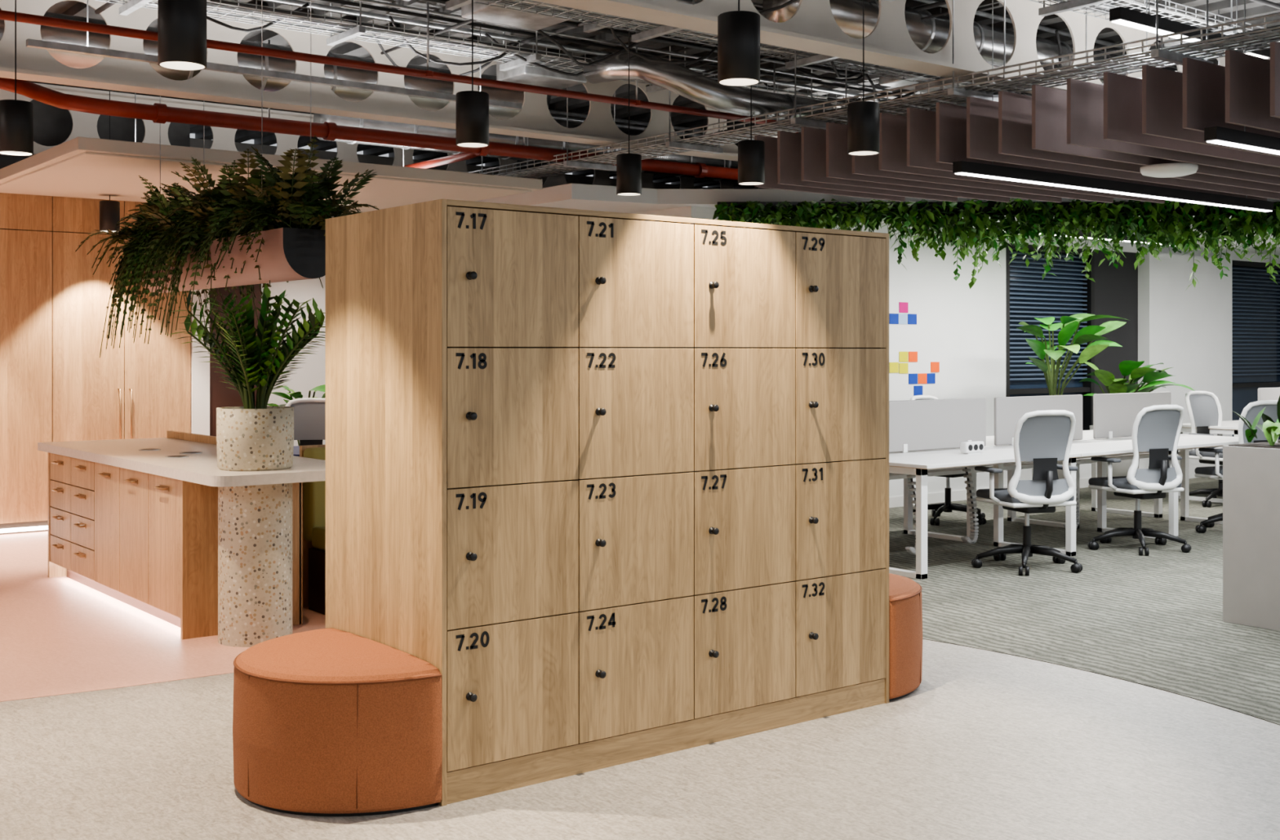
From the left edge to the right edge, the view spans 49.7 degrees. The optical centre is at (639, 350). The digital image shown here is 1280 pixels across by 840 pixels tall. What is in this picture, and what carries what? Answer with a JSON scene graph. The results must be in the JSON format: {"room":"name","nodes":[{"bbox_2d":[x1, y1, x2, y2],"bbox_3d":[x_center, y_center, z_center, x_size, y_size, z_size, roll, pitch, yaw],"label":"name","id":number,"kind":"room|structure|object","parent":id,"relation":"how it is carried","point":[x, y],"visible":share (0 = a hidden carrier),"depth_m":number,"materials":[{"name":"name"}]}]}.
{"room":"open-plan office","nodes":[
{"label":"open-plan office","id":0,"kind":"room"},
{"bbox_2d":[0,531,325,702],"bbox_3d":[-5.124,1.429,7.098,8.300,0.002,5.590,0,0,-38],"label":"floor","id":1,"kind":"structure","parent":0,"point":[60,635],"depth_m":6.84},
{"bbox_2d":[0,192,191,534],"bbox_3d":[-6.940,0.100,9.186,8.010,2.660,0.103,0,0,-38],"label":"tall cabinet","id":2,"kind":"object","parent":1,"relation":"on","point":[55,385],"visible":0.52,"depth_m":11.02,"materials":[{"name":"brown wood"}]},
{"bbox_2d":[37,430,325,639],"bbox_3d":[-2.551,0.983,7.833,0.850,0.895,3.040,0,0,-38],"label":"kitchen island","id":3,"kind":"object","parent":1,"relation":"on","point":[134,522],"visible":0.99,"depth_m":7.33,"materials":[{"name":"brown wood"}]},
{"bbox_2d":[166,283,325,471],"bbox_3d":[-1.883,0.126,6.880,0.844,0.908,0.740,0,0,-38],"label":"plant pot","id":4,"kind":"object","parent":3,"relation":"on","point":[260,437],"visible":0.98,"depth_m":6.74,"materials":[{"name":"beige stone"}]},
{"bbox_2d":[217,483,292,647],"bbox_3d":[-1.903,1.030,6.841,0.356,0.800,0.356,0,0,-38],"label":"column","id":5,"kind":"structure","parent":1,"relation":"on","point":[255,522],"depth_m":6.69,"materials":[{"name":"beige stone"}]},
{"bbox_2d":[293,445,299,456],"bbox_3d":[-2.247,1.060,9.669,0.900,0.740,0.900,0,0,-38],"label":"cafe table","id":6,"kind":"object","parent":1,"relation":"on","point":[296,448],"visible":0.02,"depth_m":9.54,"materials":[{"name":"blue"}]},
{"bbox_2d":[0,136,542,213],"bbox_3d":[-2.938,-1.272,10.634,3.440,0.095,2.710,0,0,-38],"label":"ceiling","id":7,"kind":"structure","parent":0,"point":[81,167],"depth_m":9.83,"materials":[{"name":"beige paint"}]},
{"bbox_2d":[0,99,719,445],"bbox_3d":[-1.595,-0.315,14.519,23.000,3.490,1.760,0,0,-38],"label":"wall","id":8,"kind":"structure","parent":0,"point":[313,373],"depth_m":12.25,"materials":[{"name":"white paint"}]},
{"bbox_2d":[191,284,261,436],"bbox_3d":[-3.544,0.095,11.841,0.610,2.670,0.060,0,0,-38],"label":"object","id":9,"kind":"structure","parent":8,"relation":"attached to","point":[208,393],"depth_m":11.72,"materials":[{"name":"white paint"}]},
{"bbox_2d":[0,639,1279,839],"bbox_3d":[2.943,1.480,8.711,23.000,0.100,16.500,0,0,-38],"label":"floor","id":10,"kind":"structure","parent":0,"point":[988,744],"depth_m":4.64,"materials":[{"name":"beige concrete"}]},
{"bbox_2d":[267,384,325,445],"bbox_3d":[-2.796,0.856,11.531,0.575,1.148,0.692,0,0,12],"label":"floor plant","id":11,"kind":"object","parent":10,"relation":"on","point":[321,388],"visible":0.13,"depth_m":11.54,"materials":[{"name":"green plant"}]},
{"bbox_2d":[284,397,325,445],"bbox_3d":[-2.599,0.902,10.828,0.704,1.050,0.672,0,0,-8],"label":"office chair","id":12,"kind":"object","parent":10,"relation":"on","point":[309,413],"visible":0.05,"depth_m":11.07,"materials":[{"name":"grey fabric"}]},
{"bbox_2d":[232,627,442,816],"bbox_3d":[-1.072,1.207,4.521,0.479,0.446,0.858,0,0,-38],"label":"pouf","id":13,"kind":"object","parent":10,"relation":"on","point":[329,722],"visible":1,"depth_m":4.27,"materials":[{"name":"orange fabric"}]},
{"bbox_2d":[325,199,888,806],"bbox_3d":[-0.063,0.476,5.310,2.075,1.908,0.900,0,0,-38],"label":"lockers","id":14,"kind":"object","parent":10,"relation":"on","point":[621,480],"visible":0.97,"depth_m":4.80,"materials":[{"name":"brown wood"}]},
{"bbox_2d":[888,573,922,701],"bbox_3d":[0.946,1.207,6.098,0.479,0.446,0.858,0,0,-38],"label":"pouf","id":15,"kind":"object","parent":10,"relation":"on","point":[905,604],"visible":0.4,"depth_m":5.69,"materials":[{"name":"orange fabric"}]},
{"bbox_2d":[28,0,1279,189],"bbox_3d":[2.943,-2.140,8.711,23.000,0.160,16.500,0,0,-38],"label":"ceiling","id":16,"kind":"structure","parent":0,"point":[1253,9],"depth_m":9.44,"materials":[{"name":"metal"}]},
{"bbox_2d":[0,0,33,155],"bbox_3d":[-2.874,-1.485,6.362,0.150,1.150,0.150,0,0,-38],"label":"pendant light","id":17,"kind":"object","parent":16,"relation":"hanging from","point":[16,116],"visible":1,"depth_m":6.30,"materials":[{"name":"black metal"}]},
{"bbox_2d":[99,89,119,231],"bbox_3d":[-4.167,-1.500,10.860,0.150,1.120,0.150,0,0,-38],"label":"pendant light","id":18,"kind":"object","parent":16,"relation":"hanging from","point":[109,211],"visible":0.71,"depth_m":10.80,"materials":[{"name":"black metal"}]},
{"bbox_2d":[157,0,206,70],"bbox_3d":[-1.476,-1.490,4.459,0.150,1.140,0.150,0,0,-38],"label":"pendant light","id":19,"kind":"object","parent":16,"relation":"hanging from","point":[181,24],"visible":1,"depth_m":4.40,"materials":[{"name":"black metal"}]},
{"bbox_2d":[74,0,379,357],"bbox_3d":[-2.526,-0.997,8.292,0.955,2.107,3.138,0,0,-40],"label":"hanging planter","id":20,"kind":"object","parent":16,"relation":"hanging from","point":[257,230],"visible":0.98,"depth_m":7.69,"materials":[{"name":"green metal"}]},
{"bbox_2d":[134,93,404,166],"bbox_3d":[-2.678,-1.686,10.221,2.600,0.728,0.500,0,0,-38],"label":"suspension rod","id":21,"kind":"object","parent":16,"relation":"hanging from","point":[135,93],"visible":0.02,"depth_m":9.58,"materials":[{"name":"white metal"}]},
{"bbox_2d":[26,0,521,109],"bbox_3d":[-1.954,-1.805,7.995,3.000,0.490,0.040,0,0,-38],"label":"cable tray","id":22,"kind":"object","parent":16,"relation":"hanging from","point":[34,43],"visible":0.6,"depth_m":7.86,"materials":[{"name":"metal"}]},
{"bbox_2d":[0,8,551,119],"bbox_3d":[-4.257,-1.803,7.460,9.112,0.390,0.464,0,0,-38],"label":"ventilation duct","id":23,"kind":"object","parent":16,"relation":"hanging from","point":[49,33],"visible":0.16,"depth_m":8.87,"materials":[{"name":"metal"}]},
{"bbox_2d":[0,40,737,180],"bbox_3d":[-3.484,-1.739,9.222,12.500,0.622,1.582,0,0,-38],"label":"pipe","id":24,"kind":"object","parent":16,"relation":"hanging from","point":[157,113],"visible":0.8,"depth_m":9.29,"materials":[{"name":"metal"}]},
{"bbox_2d":[0,82,766,189],"bbox_3d":[-1.045,-1.770,13.426,22.960,0.540,0.200,0,0,-38],"label":"steel beam","id":25,"kind":"structure","parent":16,"relation":"attached to","point":[84,124],"depth_m":11.52,"materials":[{"name":"white metal"}]},
{"bbox_2d":[0,1,798,133],"bbox_3d":[-2.889,-1.710,6.528,10.121,0.680,0.060,0,0,-38],"label":"pipe","id":26,"kind":"object","parent":16,"relation":"hanging from","point":[4,15],"visible":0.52,"depth_m":7.65,"materials":[{"name":"metal"}]},
{"bbox_2d":[0,0,840,161],"bbox_3d":[0.816,-1.770,10.832,22.960,0.540,0.200,0,0,-38],"label":"steel beam","id":27,"kind":"structure","parent":16,"relation":"attached to","point":[535,119],"depth_m":8.53,"materials":[{"name":"white metal"}]},
{"bbox_2d":[456,0,488,147],"bbox_3d":[-0.765,-1.500,6.310,0.150,1.120,0.150,0,0,-38],"label":"pendant light","id":28,"kind":"object","parent":16,"relation":"hanging from","point":[472,106],"visible":1,"depth_m":6.25,"materials":[{"name":"black metal"}]},
{"bbox_2d":[95,0,921,109],"bbox_3d":[-0.838,-1.927,8.677,15.006,0.245,0.420,0,0,-38],"label":"cable tray","id":29,"kind":"object","parent":16,"relation":"hanging from","point":[130,6],"visible":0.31,"depth_m":8.18,"materials":[{"name":"metal"}]},
{"bbox_2d":[313,113,737,182],"bbox_3d":[0.176,-1.770,12.578,6.600,0.336,0.336,0,0,-38],"label":"ventilation duct","id":30,"kind":"object","parent":16,"relation":"hanging from","point":[317,117],"visible":0.12,"depth_m":11.35,"materials":[{"name":"metal"}]},
{"bbox_2d":[616,27,641,195],"bbox_3d":[-0.066,-1.500,8.290,0.150,1.120,0.150,0,0,-38],"label":"pendant light","id":31,"kind":"object","parent":16,"relation":"hanging from","point":[628,166],"visible":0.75,"depth_m":8.23,"materials":[{"name":"black metal"}]},
{"bbox_2d":[94,0,1279,142],"bbox_3d":[0.883,-1.896,8.415,18.390,0.311,8.369,0,0,-38],"label":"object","id":32,"kind":"structure","parent":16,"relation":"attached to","point":[568,25],"depth_m":8.60,"materials":[{"name":"metal"}]},
{"bbox_2d":[583,53,833,120],"bbox_3d":[0.476,-1.688,8.797,1.644,0.433,0.625,0,0,-7],"label":"ventilation duct","id":33,"kind":"object","parent":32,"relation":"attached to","point":[677,78],"visible":0.76,"depth_m":8.59,"materials":[{"name":"metal"}]},
{"bbox_2d":[812,89,1031,129],"bbox_3d":[1.990,-1.690,10.093,0.236,0.236,2.050,0,0,-38],"label":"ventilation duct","id":34,"kind":"object","parent":32,"relation":"attached to","point":[934,109],"visible":0.02,"depth_m":9.69,"materials":[{"name":"metal"}]},
{"bbox_2d":[403,0,971,84],"bbox_3d":[-0.677,-1.968,7.660,14.006,0.165,0.370,0,0,-38],"label":"cable tray","id":35,"kind":"object","parent":16,"relation":"hanging from","point":[588,28],"visible":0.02,"depth_m":8.30,"materials":[{"name":"metal"}]},
{"bbox_2d":[445,0,974,91],"bbox_3d":[0.055,-1.897,7.534,15.006,0.305,0.540,0,0,-38],"label":"cable tray","id":36,"kind":"object","parent":16,"relation":"hanging from","point":[658,30],"visible":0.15,"depth_m":7.80,"materials":[{"name":"metal"}]},
{"bbox_2d":[461,0,966,93],"bbox_3d":[0.197,-1.930,8.977,3.700,0.260,1.850,0,0,-38],"label":"duct","id":37,"kind":"object","parent":16,"relation":"hanging from","point":[528,75],"visible":0.33,"depth_m":8.99,"materials":[{"name":"metal"}]},
{"bbox_2d":[717,0,759,86],"bbox_3d":[0.350,-1.505,4.883,0.150,1.110,0.150,0,0,-38],"label":"pendant light","id":38,"kind":"object","parent":16,"relation":"hanging from","point":[738,31],"visible":1,"depth_m":4.82,"materials":[{"name":"black metal"}]},
{"bbox_2d":[737,0,764,185],"bbox_3d":[0.625,-1.500,7.763,0.150,1.120,0.150,0,0,-38],"label":"pendant light","id":39,"kind":"object","parent":16,"relation":"hanging from","point":[751,153],"visible":0.98,"depth_m":7.70,"materials":[{"name":"black metal"}]},
{"bbox_2d":[847,0,879,155],"bbox_3d":[1.062,-1.500,6.570,0.150,1.120,0.150,0,0,-38],"label":"pendant light","id":40,"kind":"object","parent":16,"relation":"hanging from","point":[863,117],"visible":1,"depth_m":6.51,"materials":[{"name":"black metal"}]},
{"bbox_2d":[469,0,1279,178],"bbox_3d":[1.390,-1.710,8.133,0.480,0.680,9.511,0,0,-38],"label":"cable tray","id":41,"kind":"object","parent":16,"relation":"hanging from","point":[1175,54],"visible":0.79,"depth_m":7.56,"materials":[{"name":"metal"}]},
{"bbox_2d":[532,0,1270,93],"bbox_3d":[2.851,-1.770,8.373,22.960,0.540,0.200,0,0,-38],"label":"steel beam","id":42,"kind":"structure","parent":16,"relation":"attached to","point":[813,28],"depth_m":7.15,"materials":[{"name":"white metal"}]},
{"bbox_2d":[762,0,1177,83],"bbox_3d":[4.291,-1.890,10.234,9.000,0.256,0.256,0,0,-38],"label":"ventilation duct","id":43,"kind":"object","parent":16,"relation":"hanging from","point":[929,35],"visible":0.15,"depth_m":8.07,"materials":[{"name":"metal"}]},
{"bbox_2d":[754,8,1279,203],"bbox_3d":[3.764,-1.535,8.877,5.159,1.030,3.310,0,0,-38],"label":"ceiling baffles","id":44,"kind":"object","parent":16,"relation":"attached to","point":[1119,126],"depth_m":7.39,"materials":[{"name":"fabric"}]},
{"bbox_2d":[1140,163,1198,177],"bbox_3d":[2.926,-0.995,7.645,0.300,0.050,0.300,0,0,-38],"label":"ceiling sensor","id":45,"kind":"object","parent":44,"relation":"attached to","point":[1162,170],"visible":1,"depth_m":7.55,"materials":[{"name":"white plastic"}]},
{"bbox_2d":[1076,229,1093,239],"bbox_3d":[3.847,-1.013,12.020,0.240,0.072,0.060,0,0,-38],"label":"linear pendant light","id":46,"kind":"object","parent":16,"relation":"hanging from","point":[1081,234],"depth_m":11.99,"materials":[{"name":"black metal"}]},
{"bbox_2d":[1102,234,1111,240],"bbox_3d":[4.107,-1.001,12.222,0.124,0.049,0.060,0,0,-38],"label":"linear pendant light","id":47,"kind":"object","parent":16,"relation":"hanging from","point":[1106,237],"depth_m":12.20,"materials":[{"name":"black metal"}]},
{"bbox_2d":[952,0,1273,212],"bbox_3d":[2.994,-1.500,8.409,3.290,1.101,0.060,0,0,-38],"label":"linear pendant light","id":48,"kind":"object","parent":16,"relation":"hanging from","point":[960,167],"visible":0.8,"depth_m":8.15,"materials":[{"name":"black metal"}]},
{"bbox_2d":[1120,234,1150,244],"bbox_3d":[4.449,-1.013,12.490,0.467,0.072,0.060,0,0,-38],"label":"linear pendant light","id":49,"kind":"object","parent":16,"relation":"hanging from","point":[1125,239],"depth_m":12.46,"materials":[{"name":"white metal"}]},
{"bbox_2d":[1100,0,1182,84],"bbox_3d":[3.370,-1.710,7.840,2.200,0.680,0.600,0,0,-38],"label":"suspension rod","id":50,"kind":"object","parent":16,"relation":"hanging from","point":[1140,77],"visible":0.05,"depth_m":7.30,"materials":[{"name":"white metal"}]},
{"bbox_2d":[1028,0,1279,59],"bbox_3d":[4.302,-1.913,8.758,10.806,0.275,0.420,0,0,-38],"label":"cable tray","id":51,"kind":"object","parent":16,"relation":"hanging from","point":[1061,6],"visible":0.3,"depth_m":7.40,"materials":[{"name":"metal"}]},
{"bbox_2d":[1109,0,1270,58],"bbox_3d":[2.909,-1.837,7.251,1.450,0.426,0.060,0,0,-38],"label":"linear pendant light","id":52,"kind":"object","parent":16,"relation":"hanging from","point":[1120,15],"visible":0.73,"depth_m":7.00,"materials":[{"name":"black metal"}]},
{"bbox_2d":[1204,0,1279,155],"bbox_3d":[4.354,-1.500,7.644,4.490,1.101,0.060,0,0,-38],"label":"linear pendant light","id":53,"kind":"object","parent":16,"relation":"hanging from","point":[1213,135],"visible":0.86,"depth_m":6.39,"materials":[{"name":"black metal"}]},
{"bbox_2d":[474,183,1279,255],"bbox_3d":[5.745,-1.230,13.034,14.735,0.120,6.879,0,0,-24],"label":"ceiling","id":54,"kind":"structure","parent":0,"point":[569,196],"depth_m":11.00,"materials":[{"name":"white paint"}]},
{"bbox_2d":[712,198,1279,290],"bbox_3d":[4.807,-0.849,10.878,8.473,0.752,0.589,0,0,0],"label":"hanging greenery","id":55,"kind":"object","parent":54,"relation":"hanging from","point":[1168,222],"visible":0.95,"depth_m":10.78,"materials":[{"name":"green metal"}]},
{"bbox_2d":[631,205,1279,497],"bbox_3d":[4.248,0.130,15.975,12.000,2.600,3.140,0,0,-38],"label":"wall","id":56,"kind":"structure","parent":0,"point":[960,327],"depth_m":13.50,"materials":[{"name":"white paint"}]},
{"bbox_2d":[888,302,939,395],"bbox_3d":[2.545,-0.015,12.800,0.691,0.866,0.005,0,0,-38],"label":"sticky notes","id":57,"kind":"object","parent":56,"relation":"attached to","point":[894,318],"visible":0.96,"depth_m":12.75,"materials":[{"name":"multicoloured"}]},
{"bbox_2d":[888,477,1090,507],"bbox_3d":[2.973,1.380,13.131,6.290,0.100,0.012,0,0,-38],"label":"baseboard","id":58,"kind":"structure","parent":56,"relation":"attached to","point":[936,497],"depth_m":13.01,"materials":[{"name":"white metal"}]},
{"bbox_2d":[1005,242,1137,469],"bbox_3d":[4.496,0.055,14.398,2.330,2.250,0.110,0,0,-38],"label":"window","id":59,"kind":"structure","parent":56,"relation":"in","point":[1114,291],"depth_m":14.40,"materials":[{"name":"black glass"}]},
{"bbox_2d":[1231,260,1279,439],"bbox_3d":[7.431,0.055,16.691,1.700,2.250,0.110,0,0,-38],"label":"window blind","id":60,"kind":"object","parent":56,"relation":"in","point":[1255,297],"depth_m":16.70,"materials":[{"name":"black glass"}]},
{"bbox_2d":[888,477,1279,724],"bbox_3d":[7.223,1.429,9.023,15.870,0.003,11.720,0,0,-38],"label":"floor","id":61,"kind":"structure","parent":0,"point":[1155,620],"depth_m":7.78,"materials":[{"name":"grey carpet"}]},
{"bbox_2d":[299,444,325,614],"bbox_3d":[-1.099,0.980,7.939,1.520,0.900,0.680,0,0,-38],"label":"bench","id":62,"kind":"object","parent":61,"relation":"on","point":[313,492],"visible":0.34,"depth_m":7.64,"materials":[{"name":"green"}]},
{"bbox_2d":[910,395,986,525],"bbox_3d":[2.601,0.902,11.586,0.704,1.050,0.672,0,0,-42],"label":"office chair","id":63,"kind":"object","parent":61,"relation":"on","point":[947,506],"visible":0.31,"depth_m":11.58,"materials":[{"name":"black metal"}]},
{"bbox_2d":[971,409,1083,575],"bbox_3d":[2.542,0.902,9.125,0.704,1.050,0.672,0,0,-18],"label":"office chair","id":64,"kind":"object","parent":61,"relation":"on","point":[1042,437],"visible":1,"depth_m":8.90,"materials":[{"name":"grey plastic"}]},
{"bbox_2d":[888,430,1239,579],"bbox_3d":[2.949,1.070,10.531,4.242,0.720,1.640,0,0,-38],"label":"desk","id":65,"kind":"object","parent":61,"relation":"on","point":[922,464],"visible":0.42,"depth_m":10.11,"materials":[{"name":"white"}]},
{"bbox_2d":[905,475,915,555],"bbox_3d":[1.838,1.064,9.244,0.146,0.592,0.050,0,0,-38],"label":"spine","id":66,"kind":"object","parent":65,"relation":"attached to","point":[911,550],"visible":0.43,"depth_m":9.22,"materials":[{"name":"grey plastic"}]},
{"bbox_2d":[888,397,986,453],"bbox_3d":[2.117,0.526,9.881,1.100,0.363,0.044,0,0,-38],"label":"screen","id":67,"kind":"object","parent":65,"relation":"attached to","point":[926,424],"visible":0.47,"depth_m":9.85,"materials":[{"name":"grey fabric"}]},
{"bbox_2d":[960,466,978,543],"bbox_3d":[2.328,1.064,9.754,0.146,0.592,0.050,0,0,-38],"label":"spine","id":68,"kind":"object","parent":65,"relation":"attached to","point":[972,539],"visible":0.98,"depth_m":9.75,"materials":[{"name":"grey plastic"}]},
{"bbox_2d":[960,440,984,453],"bbox_3d":[2.301,0.669,9.565,0.200,0.082,0.064,0,0,-38],"label":"power socket","id":69,"kind":"object","parent":65,"relation":"attached to","point":[976,446],"visible":1,"depth_m":9.53,"materials":[{"name":"white plastic"}]},
{"bbox_2d":[994,394,1082,445],"bbox_3d":[3.075,0.526,10.629,1.090,0.363,0.044,0,0,-38],"label":"screen","id":70,"kind":"object","parent":65,"relation":"attached to","point":[1008,411],"visible":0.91,"depth_m":10.47,"materials":[{"name":"grey fabric"}]},
{"bbox_2d":[1062,488,1079,528],"bbox_3d":[3.273,1.064,10.493,0.146,0.592,0.050,0,0,-38],"label":"spine","id":71,"kind":"object","parent":65,"relation":"attached to","point":[1077,499],"visible":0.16,"depth_m":10.50,"materials":[{"name":"grey plastic"}]},
{"bbox_2d":[1093,391,1171,439],"bbox_3d":[4.072,0.526,11.408,1.100,0.363,0.044,0,0,-38],"label":"screen","id":72,"kind":"object","parent":65,"relation":"attached to","point":[1114,415],"visible":0.72,"depth_m":11.26,"materials":[{"name":"grey fabric"}]},
{"bbox_2d":[1017,313,1130,506],"bbox_3d":[3.954,0.537,12.631,0.989,1.786,1.092,0,0,18],"label":"floor plant","id":73,"kind":"object","parent":61,"relation":"on","point":[1068,325],"visible":0.54,"depth_m":12.65,"materials":[{"name":"green plant"}]},
{"bbox_2d":[1079,360,1195,499],"bbox_3d":[4.756,0.759,13.324,0.903,1.343,1.174,0,0,2],"label":"floor plant","id":74,"kind":"object","parent":61,"relation":"on","point":[1150,375],"visible":0.48,"depth_m":13.18,"materials":[{"name":"green plant"}]},
{"bbox_2d":[1087,404,1191,555],"bbox_3d":[3.579,0.902,9.987,0.704,1.050,0.672,0,0,-24],"label":"office chair","id":75,"kind":"object","parent":61,"relation":"on","point":[1157,428],"visible":1,"depth_m":9.78,"materials":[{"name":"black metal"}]},
{"bbox_2d":[1179,391,1222,507],"bbox_3d":[5.421,0.902,12.839,0.704,1.050,0.672,0,0,-28],"label":"office chair","id":76,"kind":"object","parent":61,"relation":"on","point":[1204,407],"visible":0.52,"depth_m":13.02,"materials":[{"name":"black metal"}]},
{"bbox_2d":[1177,420,1279,502],"bbox_3d":[6.716,1.070,13.627,2.792,0.720,1.600,0,0,-38],"label":"desk","id":77,"kind":"object","parent":61,"relation":"on","point":[1228,427],"visible":0.11,"depth_m":13.09,"materials":[{"name":"white"}]},
{"bbox_2d":[1257,386,1279,400],"bbox_3d":[6.204,0.526,13.226,1.100,0.363,0.044,0,0,-38],"label":"screen","id":78,"kind":"object","parent":77,"relation":"attached to","point":[1264,393],"visible":0.4,"depth_m":12.97,"materials":[{"name":"grey fabric"}]},
{"bbox_2d":[1194,400,1278,533],"bbox_3d":[4.725,0.902,10.908,0.704,1.050,0.672,0,0,-24],"label":"office chair","id":79,"kind":"object","parent":61,"relation":"on","point":[1250,411],"visible":0.27,"depth_m":10.70,"materials":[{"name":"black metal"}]},
{"bbox_2d":[1222,395,1279,631],"bbox_3d":[3.794,0.819,6.645,0.613,1.221,1.909,0,0,-38],"label":"planter box","id":80,"kind":"object","parent":61,"relation":"on","point":[1251,471],"visible":1,"depth_m":7.17,"materials":[{"name":"grey metal"}]}
]}

